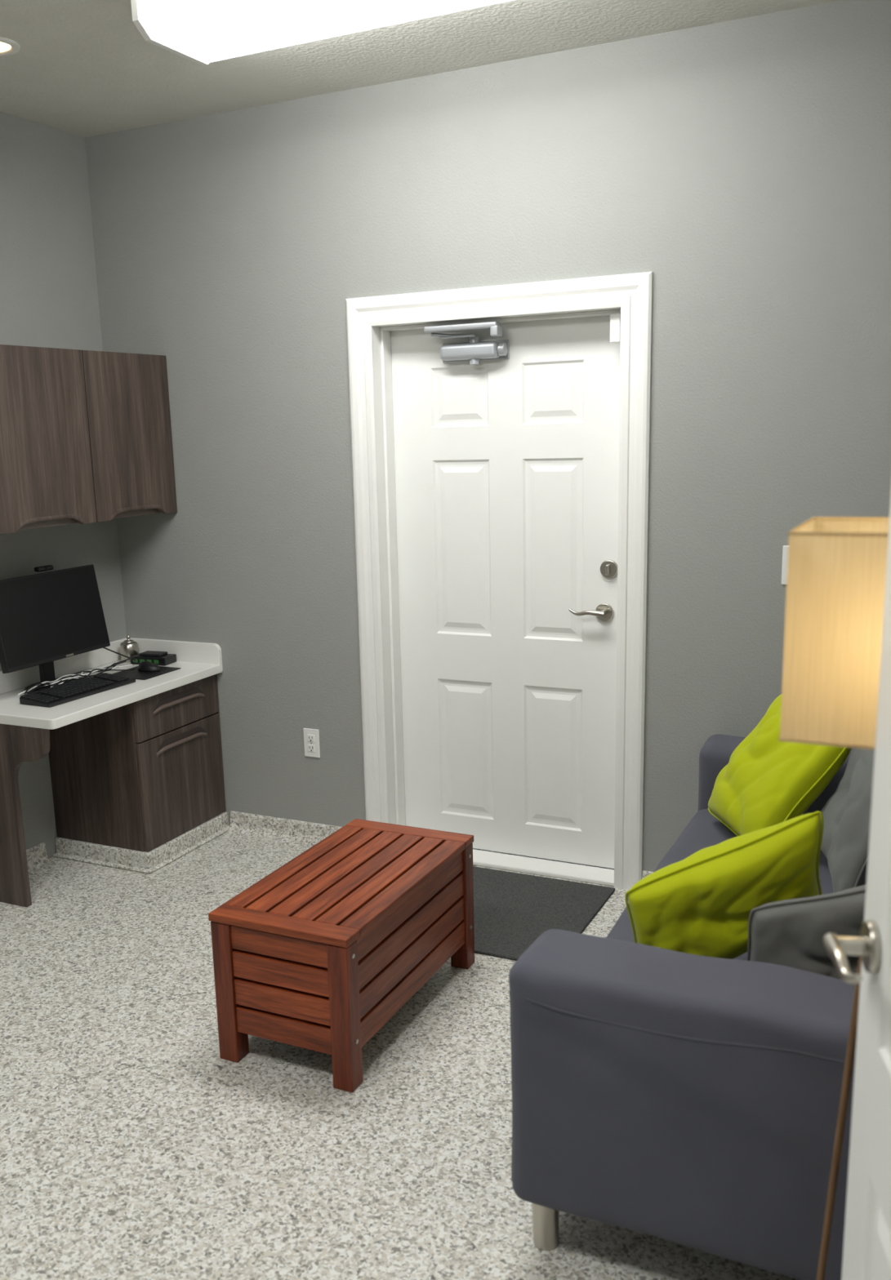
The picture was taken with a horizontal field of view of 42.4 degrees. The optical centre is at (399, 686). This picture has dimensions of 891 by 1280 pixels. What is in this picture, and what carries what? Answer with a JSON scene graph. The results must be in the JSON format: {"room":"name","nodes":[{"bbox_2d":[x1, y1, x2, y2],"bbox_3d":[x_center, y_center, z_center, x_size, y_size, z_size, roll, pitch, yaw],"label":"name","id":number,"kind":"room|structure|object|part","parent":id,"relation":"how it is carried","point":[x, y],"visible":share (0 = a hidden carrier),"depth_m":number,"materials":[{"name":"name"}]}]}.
{"room":"office waiting room","nodes":[
{"label":"office waiting room","id":0,"kind":"room"},
{"bbox_2d":[0,111,126,858],"bbox_3d":[-2.298,-0.305,2.792,0.120,2.797,4.700,5,14,26],"label":"wall","id":1,"kind":"structure","parent":0,"point":[49,292],"depth_m":4.42,"materials":[{"name":"paint"}]},
{"bbox_2d":[26,841,53,873],"bbox_3d":[-2.318,1.089,2.793,0.045,0.078,4.100,5,14,26],"label":"baseboard","id":2,"kind":"structure","parent":1,"relation":"attached to","point":[37,857],"depth_m":4.53,"materials":[{"name":"white stone"}]},
{"bbox_2d":[0,638,126,694],"bbox_3d":[-1.392,-0.065,4.504,0.019,0.085,0.970,5,14,26],"label":"backsplash","id":3,"kind":"structure","parent":1,"relation":"attached to","point":[22,678],"depth_m":4.60,"materials":[{"name":"white stone"}]},
{"bbox_2d":[0,344,177,534],"bbox_3d":[-1.488,-0.820,3.837,0.328,0.617,1.939,5,14,26],"label":"upper cabinet","id":4,"kind":"object","parent":1,"relation":"attached to","point":[86,435],"visible":1,"depth_m":4.15,"materials":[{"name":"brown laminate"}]},
{"bbox_3d":[-1.249,-0.860,3.983,0.020,0.617,0.481,5,14,26],"label":"door","id":5,"kind":"part","parent":4,"relation":"part of","materials":[{"name":"grey laminate"}]},
{"bbox_3d":[-1.492,-0.538,3.908,0.299,0.027,1.939,5,14,26],"label":"rail","id":6,"kind":"part","parent":4,"relation":"part of","materials":[{"name":"laminate"}]},
{"bbox_3d":[-1.032,-0.962,4.405,0.020,0.617,0.481,5,14,26],"label":"door","id":7,"kind":"part","parent":4,"relation":"part of","materials":[{"name":"grey laminate"}]},
{"bbox_2d":[0,831,802,1279],"bbox_3d":[-0.150,1.267,2.113,4.788,0.100,5.020,5,14,26],"label":"floor","id":8,"kind":"structure","parent":0,"point":[130,1149],"depth_m":2.81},
{"bbox_2d":[0,637,230,907],"bbox_3d":[-1.165,0.300,4.487,0.494,0.804,0.990,5,14,26],"label":"built-in desk","id":9,"kind":"object","parent":8,"relation":"on","point":[136,767],"visible":0.9,"depth_m":4.48,"materials":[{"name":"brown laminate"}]},
{"bbox_3d":[-1.397,0.458,4.096,0.447,0.682,0.025,5,14,26],"label":"support panel","id":10,"kind":"part","parent":9,"relation":"part of","materials":[{"name":"grey laminate"}]},
{"bbox_2d":[0,564,110,693],"bbox_3d":[-1.332,-0.213,4.347,0.160,0.439,0.550,5,14,26],"label":"monitor","id":11,"kind":"object","parent":9,"relation":"on","point":[46,618],"visible":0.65,"depth_m":4.31,"materials":[{"name":"black plastic"}]},
{"bbox_2d":[34,564,53,572],"bbox_3d":[-1.341,-0.446,4.324,0.030,0.018,0.080,5,14,26],"label":"webcam","id":12,"kind":"object","parent":11,"relation":"on","point":[42,568],"visible":1,"depth_m":4.31,"materials":[{"name":"black plastic"}]},
{"bbox_3d":[-1.306,-0.271,4.319,0.002,0.308,0.536,-5,10,28],"label":"panel","id":13,"kind":"part","parent":11,"relation":"part of","materials":[{"name":"black plastic"}]},
{"bbox_2d":[0,659,222,729],"bbox_3d":[-1.174,0.009,4.421,0.492,0.036,0.990,5,14,26],"label":"countertop","id":14,"kind":"structure","parent":9,"relation":"on","point":[13,713],"depth_m":4.19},
{"bbox_2d":[17,647,136,694],"bbox_3d":[-1.251,-0.099,4.475,0.195,0.151,0.646,5,14,26],"label":"cables","id":15,"kind":"object","parent":14,"relation":"on","point":[104,668],"depth_m":4.47,"materials":[{"name":"plastic"}]},
{"bbox_2d":[19,672,135,707],"bbox_3d":[-1.194,0.008,4.277,0.150,0.030,0.450,5,14,28],"label":"keyboard","id":16,"kind":"object","parent":14,"relation":"on","point":[52,696],"depth_m":4.23,"materials":[{"name":"black plastic"}]},
{"bbox_2d":[119,635,138,662],"bbox_3d":[-1.144,-0.164,4.848,0.080,0.112,0.080,5,14,26],"label":"bell","id":17,"kind":"object","parent":9,"relation":"on","point":[128,647],"visible":0.91,"depth_m":4.82,"materials":[{"name":"silver metal"}]},
{"bbox_3d":[-1.145,-0.202,4.840,0.054,0.034,0.054,5,14,26],"label":"lid","id":18,"kind":"part","parent":17,"relation":"part of","materials":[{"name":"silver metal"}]},
{"bbox_2d":[111,666,180,679],"bbox_3d":[-1.031,-0.059,4.609,0.200,0.004,0.230,5,14,26],"label":"mousepad","id":19,"kind":"object","parent":9,"relation":"on","point":[135,674],"visible":0.56,"depth_m":4.58,"materials":[{"name":"black plastic"}]},
{"bbox_2d":[137,661,159,671],"bbox_3d":[-1.013,-0.084,4.628,0.104,0.037,0.062,5,14,26],"label":"computer mouse","id":20,"kind":"object","parent":19,"relation":"on","point":[144,666],"depth_m":4.61,"materials":[{"name":"black plastic"}]},
{"bbox_2d":[129,650,176,666],"bbox_3d":[-1.030,-0.121,4.791,0.170,0.044,0.092,3,14,21],"label":"box","id":21,"kind":"object","parent":9,"relation":"on","point":[159,658],"visible":0.96,"depth_m":4.76,"materials":[{"name":"black plastic"}]},
{"bbox_3d":[-0.881,0.079,4.556,0.020,0.164,0.520,5,14,26],"label":"drawer","id":22,"kind":"part","parent":9,"relation":"part of","materials":[{"name":"grey laminate"}]},
{"bbox_3d":[-0.869,0.065,4.543,0.011,0.032,0.330,5,14,26],"label":"drawer pull","id":23,"kind":"part","parent":9,"relation":"part of","materials":[{"name":"laminate"}]},
{"bbox_3d":[-0.872,0.374,4.622,0.020,0.432,0.520,5,14,26],"label":"door","id":24,"kind":"part","parent":9,"relation":"part of","materials":[{"name":"grey laminate"}]},
{"bbox_3d":[-0.864,0.226,4.580,0.011,0.032,0.330,5,14,26],"label":"door pull","id":25,"kind":"part","parent":9,"relation":"part of","materials":[{"name":"laminate"}]},
{"bbox_2d":[208,818,474,1092],"bbox_3d":[-0.131,0.730,3.306,0.416,0.422,0.804,5,14,26],"label":"storage bench","id":26,"kind":"object","parent":8,"relation":"on","point":[322,951],"visible":1,"depth_m":3.04,"materials":[{"name":"red wood"}]},
{"bbox_2d":[472,866,614,960],"bbox_3d":[0.286,0.770,4.008,0.765,0.010,0.665,5,14,26],"label":"doormat","id":27,"kind":"object","parent":8,"relation":"on","point":[511,910],"visible":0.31,"depth_m":3.97,"materials":[{"name":"grey rubber"}]},
{"bbox_2d":[507,734,866,1279],"bbox_3d":[1.030,0.674,2.891,0.912,0.644,1.911,5,14,26],"label":"sofa","id":28,"kind":"object","parent":8,"relation":"on","point":[691,1100],"visible":0.55,"depth_m":2.12,"materials":[{"name":"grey fabric"}]},
{"bbox_3d":[0.657,0.796,2.160,0.897,0.525,0.251,5,14,26],"label":"arm","id":29,"kind":"part","parent":28,"relation":"part of","materials":[{"name":"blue fabric"}]},
{"bbox_2d":[624,811,823,957],"bbox_3d":[0.695,0.466,2.465,0.400,0.499,0.195,5,14,26],"label":"throw pillow","id":30,"kind":"object","parent":28,"relation":"on","point":[703,902],"visible":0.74,"depth_m":2.39,"materials":[{"name":"green fabric"}]},
{"bbox_2d":[604,808,866,959],"bbox_3d":[0.943,0.623,2.948,0.693,0.172,1.488,5,14,26],"label":"seat cushion","id":31,"kind":"object","parent":28,"relation":"on","point":[704,830],"depth_m":3.34,"materials":[{"name":"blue fabric"}]},
{"bbox_3d":[1.407,0.447,3.623,0.905,0.519,0.207,5,14,26],"label":"arm","id":32,"kind":"part","parent":28,"relation":"part of","materials":[{"name":"blue fabric"}]},
{"bbox_2d":[707,693,851,835],"bbox_3d":[1.077,0.245,3.312,0.289,0.385,0.430,-3,13,-8],"label":"throw pillow","id":33,"kind":"object","parent":28,"relation":"on","point":[766,781],"visible":0.7,"depth_m":3.20,"materials":[{"name":"green fabric"}]},
{"bbox_2d":[746,884,866,980],"bbox_3d":[0.879,0.513,2.238,0.435,0.451,0.153,5,14,26],"label":"throw pillow","id":34,"kind":"object","parent":28,"relation":"on","point":[791,932],"visible":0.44,"depth_m":2.21,"materials":[{"name":"grey fabric"}]},
{"bbox_2d":[817,747,875,893],"bbox_3d":[1.192,0.290,2.923,0.196,0.469,0.485,1,13,11],"label":"throw pillow","id":35,"kind":"object","parent":28,"relation":"on","point":[846,813],"visible":0.48,"depth_m":2.82,"materials":[{"name":"grey fabric"}]},
{"bbox_2d":[778,516,888,1279],"bbox_3d":[0.723,0.504,1.750,0.277,1.494,0.252,5,14,26],"label":"floor lamp","id":36,"kind":"object","parent":8,"relation":"on","point":[837,566],"visible":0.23,"depth_m":1.55,"materials":[{"name":"fabric"}]},
{"bbox_3d":[0.705,-0.082,1.618,0.275,0.287,0.250,5,14,26],"label":"lamp shade","id":37,"kind":"part","parent":36,"relation":"part of","materials":[{"name":"fabric"}]},
{"bbox_3d":[0.686,0.661,1.776,0.098,1.181,0.012,-4,13,-12],"label":"leg","id":38,"kind":"part","parent":36,"relation":"part of","materials":[{"name":"brown wood"}]},
{"bbox_2d":[0,0,841,137],"bbox_3d":[-0.237,-1.558,1.476,4.788,0.100,5.020,5,14,26],"label":"ceiling","id":39,"kind":"structure","parent":0,"point":[82,68],"depth_m":3.58,"materials":[{"name":"paint"}]},
{"bbox_2d":[0,36,20,56],"bbox_3d":[-1.225,-1.909,3.417,0.180,0.008,0.180,5,14,26],"label":"recessed light","id":40,"kind":"object","parent":39,"relation":"in","point":[8,46],"visible":1,"depth_m":3.43,"materials":[{"name":"white paint"}]},
{"bbox_3d":[-1.225,-1.911,3.417,0.124,0.003,0.124,5,14,26],"label":"bulb","id":41,"kind":"part","parent":40,"relation":"part of","materials":[{"name":"white glass"}]},
{"bbox_2d":[130,0,511,65],"bbox_3d":[-0.081,-1.789,2.945,1.240,0.102,0.358,5,14,26],"label":"ceiling light fixture","id":42,"kind":"object","parent":39,"relation":"attached to","point":[201,32],"depth_m":3.03,"materials":[{"name":"white plastic"}]},
{"bbox_2d":[84,0,890,871],"bbox_3d":[0.369,-0.687,4.123,3.658,2.797,0.160,5,14,26],"label":"wall","id":43,"kind":"structure","parent":0,"point":[744,164],"depth_m":3.85,"materials":[{"name":"paint"}]},
{"bbox_2d":[124,637,222,671],"bbox_3d":[-0.958,-0.137,4.833,0.494,0.115,0.020,5,14,26],"label":"backsplash","id":44,"kind":"structure","parent":43,"relation":"attached to","point":[185,651],"depth_m":4.78,"materials":[{"name":"white stone"}]},
{"bbox_2d":[226,810,342,844],"bbox_3d":[-0.433,0.595,4.726,0.658,0.078,0.045,5,14,26],"label":"baseboard","id":45,"kind":"structure","parent":43,"relation":"attached to","point":[264,826],"depth_m":4.77,"materials":[{"name":"white stone"}]},
{"bbox_2d":[302,728,319,757],"bbox_3d":[-0.355,0.227,4.618,0.072,0.118,0.009,5,14,26],"label":"wall outlet","id":46,"kind":"object","parent":43,"relation":"attached to","point":[311,736],"visible":1,"depth_m":4.62,"materials":[{"name":"plastic"}]},
{"bbox_2d":[306,734,314,742],"bbox_3d":[-0.357,0.207,4.612,0.034,0.029,0.004,5,14,26],"label":"socket","id":47,"kind":"object","parent":46,"relation":"attached to","point":[310,738],"depth_m":4.61,"materials":[{"name":"plastic"}]},
{"bbox_2d":[307,744,315,751],"bbox_3d":[-0.356,0.248,4.621,0.034,0.029,0.004,5,14,26],"label":"socket","id":48,"kind":"object","parent":46,"relation":"attached to","point":[311,748],"depth_m":4.62,"materials":[{"name":"plastic"}]},
{"bbox_2d":[372,306,620,825],"bbox_3d":[0.377,-0.312,4.209,0.954,2.027,0.160,5,14,26],"label":"trim","id":49,"kind":"structure","parent":43,"relation":"attached to","point":[381,334],"depth_m":4.33,"materials":[{"name":"white paint"}]},
{"bbox_2d":[345,271,653,890],"bbox_3d":[0.336,-0.332,4.122,1.114,2.107,0.021,5,14,26],"label":"trim","id":50,"kind":"structure","parent":43,"relation":"attached to","point":[631,292],"depth_m":3.99,"materials":[{"name":"white paint"}]},
{"bbox_2d":[390,315,620,868],"bbox_3d":[0.405,-0.322,4.263,0.908,1.980,0.045,5,14,26],"label":"door","id":51,"kind":"structure","parent":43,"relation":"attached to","point":[506,471],"depth_m":4.23,"materials":[{"name":"white paint"}]},
{"bbox_2d":[423,321,509,364],"bbox_3d":[0.236,-1.206,4.043,0.280,0.135,0.119,5,14,26],"label":"door closer","id":52,"kind":"object","parent":51,"relation":"attached to","point":[473,351],"depth_m":4.03,"materials":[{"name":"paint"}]},
{"bbox_3d":[0.188,-1.244,4.058,0.154,0.023,0.016,0,13,8],"label":"arm rod","id":53,"kind":"part","parent":52,"relation":"part of","materials":[{"name":"paint"}]},
{"bbox_3d":[0.204,-1.231,4.031,0.130,0.008,0.020,5,14,26],"label":"arm","id":54,"kind":"part","parent":52,"relation":"part of","materials":[{"name":"paint"}]},
{"bbox_3d":[0.270,-1.196,4.091,0.256,0.066,0.009,5,14,26],"label":"plate","id":55,"kind":"part","parent":52,"relation":"part of","materials":[{"name":"paint"}]},
{"bbox_2d":[595,603,613,622],"bbox_3d":[0.728,-0.264,4.078,0.066,0.066,0.012,5,14,26],"label":"rose","id":56,"kind":"object","parent":51,"relation":"attached to","point":[607,607],"visible":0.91,"depth_m":4.07,"materials":[{"name":"silver metal"}]},
{"bbox_2d":[597,608,607,617],"bbox_3d":[0.716,-0.259,4.055,0.024,0.024,0.045,5,14,26],"label":"lever neck","id":57,"kind":"object","parent":56,"relation":"attached to","point":[603,610],"visible":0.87,"depth_m":4.05,"materials":[{"name":"silver metal"}]},
{"bbox_2d":[568,608,604,617],"bbox_3d":[0.661,-0.261,4.063,0.133,0.026,0.023,5,14,26],"label":"door handle","id":58,"kind":"object","parent":57,"relation":"attached to","point":[591,612],"depth_m":4.05,"materials":[{"name":"silver metal"}]},
{"bbox_2d":[600,560,617,578],"bbox_3d":[0.732,-0.412,4.027,0.066,0.066,0.036,5,14,26],"label":"lock","id":59,"kind":"object","parent":51,"relation":"attached to","point":[613,566],"depth_m":4.03,"materials":[{"name":"silver metal"}]},
{"bbox_3d":[0.729,-0.410,4.021,0.012,0.036,0.023,5,14,26],"label":"deadbolt turn knob","id":60,"kind":"part","parent":59,"relation":"part of","materials":[{"name":"silver metal"}]},
{"bbox_2d":[472,848,613,886],"bbox_3d":[0.397,0.672,4.410,0.914,0.018,0.122,5,14,26],"label":"trim","id":61,"kind":"structure","parent":43,"relation":"attached to","point":[596,875],"depth_m":4.32,"materials":[{"name":"white paint"}]},
{"bbox_2d":[609,313,620,342],"bbox_3d":[0.713,-1.183,3.783,0.035,0.092,0.024,5,14,26],"label":"trim","id":62,"kind":"structure","parent":43,"relation":"attached to","point":[615,318],"depth_m":3.77,"materials":[{"name":"white paint"}]},
{"bbox_2d":[641,870,652,879],"bbox_3d":[1.376,0.741,3.832,1.154,0.078,0.045,5,14,26],"label":"baseboard","id":63,"kind":"structure","parent":43,"relation":"attached to","point":[644,873],"depth_m":4.09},
{"bbox_2d":[781,545,787,584],"bbox_3d":[1.252,-0.385,3.644,0.072,0.125,0.010,5,14,26],"label":"light switch","id":64,"kind":"object","parent":43,"relation":"attached to","point":[784,553],"visible":0.21,"depth_m":3.65,"materials":[{"name":"plastic"}]},
{"bbox_3d":[1.218,-0.216,1.915,0.120,2.797,3.120,5,14,26],"label":"wall","id":65,"kind":"structure","parent":0,"visible":0},
{"bbox_2d":[840,504,890,1279],"bbox_3d":[0.565,0.389,1.107,0.040,1.988,0.813,0,13,9],"label":"door","id":66,"kind":"structure","parent":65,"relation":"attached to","point":[866,1255],"depth_m":1.44,"materials":[{"name":"white paint"}]},
{"bbox_2d":[859,920,880,973],"bbox_3d":[0.593,0.328,1.446,0.012,0.066,0.066,0,13,9],"label":"rose","id":67,"kind":"object","parent":66,"relation":"attached to","point":[871,962],"visible":0.93,"depth_m":1.42,"materials":[{"name":"silver metal"}]},
{"bbox_2d":[829,935,866,955],"bbox_3d":[0.567,0.328,1.450,0.045,0.024,0.024,0,13,9],"label":"lever neck","id":68,"kind":"object","parent":67,"relation":"attached to","point":[852,945],"visible":0.76,"depth_m":1.44,"materials":[{"name":"silver metal"}]},
{"bbox_2d":[822,933,862,984],"bbox_3d":[0.541,0.336,1.403,0.023,0.026,0.128,0,13,9],"label":"door handle","id":69,"kind":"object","parent":68,"relation":"attached to","point":[833,946],"depth_m":1.40,"materials":[{"name":"silver metal"}]}
]}

